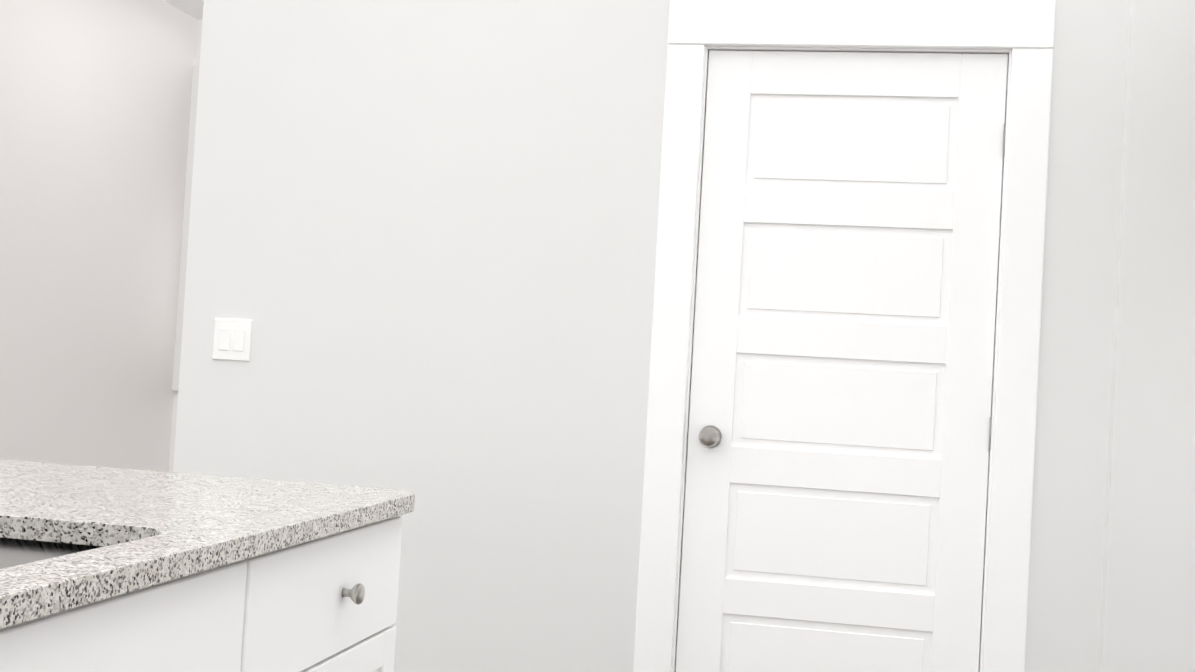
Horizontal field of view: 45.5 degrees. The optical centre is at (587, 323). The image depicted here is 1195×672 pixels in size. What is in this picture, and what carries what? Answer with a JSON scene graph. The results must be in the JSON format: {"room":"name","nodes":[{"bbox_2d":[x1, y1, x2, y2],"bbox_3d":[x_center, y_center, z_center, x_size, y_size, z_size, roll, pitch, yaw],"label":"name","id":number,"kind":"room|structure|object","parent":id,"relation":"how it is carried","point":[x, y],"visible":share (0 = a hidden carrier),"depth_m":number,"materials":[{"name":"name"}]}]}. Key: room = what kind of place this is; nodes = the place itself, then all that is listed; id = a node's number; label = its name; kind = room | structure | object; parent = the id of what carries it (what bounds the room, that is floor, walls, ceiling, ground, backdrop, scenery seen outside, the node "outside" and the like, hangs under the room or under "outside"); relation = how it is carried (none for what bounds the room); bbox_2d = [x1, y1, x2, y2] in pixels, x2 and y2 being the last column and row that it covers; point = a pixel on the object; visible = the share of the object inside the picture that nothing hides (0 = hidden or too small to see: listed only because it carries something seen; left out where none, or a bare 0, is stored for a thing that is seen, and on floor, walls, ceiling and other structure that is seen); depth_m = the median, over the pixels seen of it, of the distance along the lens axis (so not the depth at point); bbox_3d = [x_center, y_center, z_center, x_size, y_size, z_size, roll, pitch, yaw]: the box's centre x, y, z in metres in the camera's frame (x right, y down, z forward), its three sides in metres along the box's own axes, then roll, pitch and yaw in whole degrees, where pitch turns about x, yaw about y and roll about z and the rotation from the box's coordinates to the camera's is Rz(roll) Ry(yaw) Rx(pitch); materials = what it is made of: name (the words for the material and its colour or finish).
{"room":"kitchen","nodes":[
{"label":"kitchen","id":0,"kind":"room"},
{"bbox_2d":[0,0,199,471],"bbox_3d":[-2.052,-0.131,6.994,0.105,2.750,4.810,3,-2,11],"label":"wall","id":1,"kind":"structure","parent":0,"point":[95,100],"depth_m":6.17,"materials":[{"name":"paint"}]},
{"bbox_2d":[163,0,203,18],"bbox_3d":[-2.781,-1.744,1.396,8.940,0.050,16.200,3,-2,11],"label":"ceiling","id":2,"kind":"structure","parent":0,"point":[194,8],"depth_m":6.77,"materials":[{"name":"paint"}]},
{"bbox_2d":[172,19,202,471],"bbox_3d":[-1.328,-0.093,6.912,1.320,2.750,0.110,3,-2,11],"label":"wall","id":3,"kind":"structure","parent":0,"point":[174,418],"depth_m":6.97,"materials":[{"name":"paint"}]},
{"bbox_2d":[172,65,199,390],"bbox_3d":[-1.546,-0.451,6.904,0.890,1.600,0.018,3,-2,11],"label":"window","id":4,"kind":"structure","parent":3,"relation":"in","point":[185,233],"depth_m":6.98,"materials":[{"name":"paint"}]},
{"bbox_2d":[173,0,1194,671],"bbox_3d":[-0.277,-0.118,4.106,4.705,2.750,0.170,3,-2,11],"label":"wall","id":5,"kind":"structure","parent":0,"point":[421,252],"depth_m":3.97,"materials":[{"name":"paint"}]},
{"bbox_2d":[212,318,251,360],"bbox_3d":[-1.053,0.047,4.221,0.118,0.122,0.008,3,-2,11],"label":"light switch","id":6,"kind":"object","parent":5,"relation":"attached to","point":[232,339],"visible":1,"depth_m":4.22,"materials":[{"name":"white plastic"}]},
{"bbox_2d":[676,50,1007,671],"bbox_3d":[0.680,0.272,3.874,0.818,2.042,0.099,3,-2,11],"label":"pantry door","id":7,"kind":"structure","parent":5,"relation":"in","point":[839,433],"depth_m":3.90,"materials":[{"name":"paint"}]},
{"bbox_2d":[633,0,1055,671],"bbox_3d":[0.688,0.206,3.923,1.036,2.200,0.132,3,-2,11],"label":"door frame","id":8,"kind":"structure","parent":5,"relation":"attached to","point":[1021,32],"depth_m":3.88,"materials":[{"name":"paint"}]},
{"bbox_3d":[-2.939,1.051,1.311,8.940,0.050,16.200,3,-2,11],"label":"floor","id":9,"kind":"structure","parent":0,"visible":0},
{"bbox_2d":[0,549,283,671],"bbox_3d":[-0.861,0.707,1.536,0.651,0.882,0.904,3,-2,11],"label":"base cabinet","id":10,"kind":"object","parent":9,"relation":"on","point":[226,618],"depth_m":1.67,"materials":[{"name":"paint"}]},
{"bbox_2d":[276,516,402,671],"bbox_3d":[-0.731,0.735,2.199,0.651,0.882,0.696,3,-2,11],"label":"base cabinet","id":11,"kind":"object","parent":9,"relation":"on","point":[329,603],"depth_m":2.21,"materials":[{"name":"paint"}]},
{"bbox_2d":[0,459,414,628],"bbox_3d":[-1.039,0.238,1.523,1.100,0.030,2.240,3,-2,11],"label":"countertop","id":12,"kind":"structure","parent":11,"relation":"on","point":[144,528],"depth_m":1.92,"materials":[{"name":"stone"}]},
{"bbox_2d":[0,538,100,568],"bbox_3d":[-0.776,0.361,1.518,0.446,0.183,0.716,3,-2,11],"label":"undermount sink","id":13,"kind":"object","parent":12,"relation":"in","point":[14,552],"visible":0.03,"depth_m":1.85,"materials":[{"name":"silver metal"}]}
]}

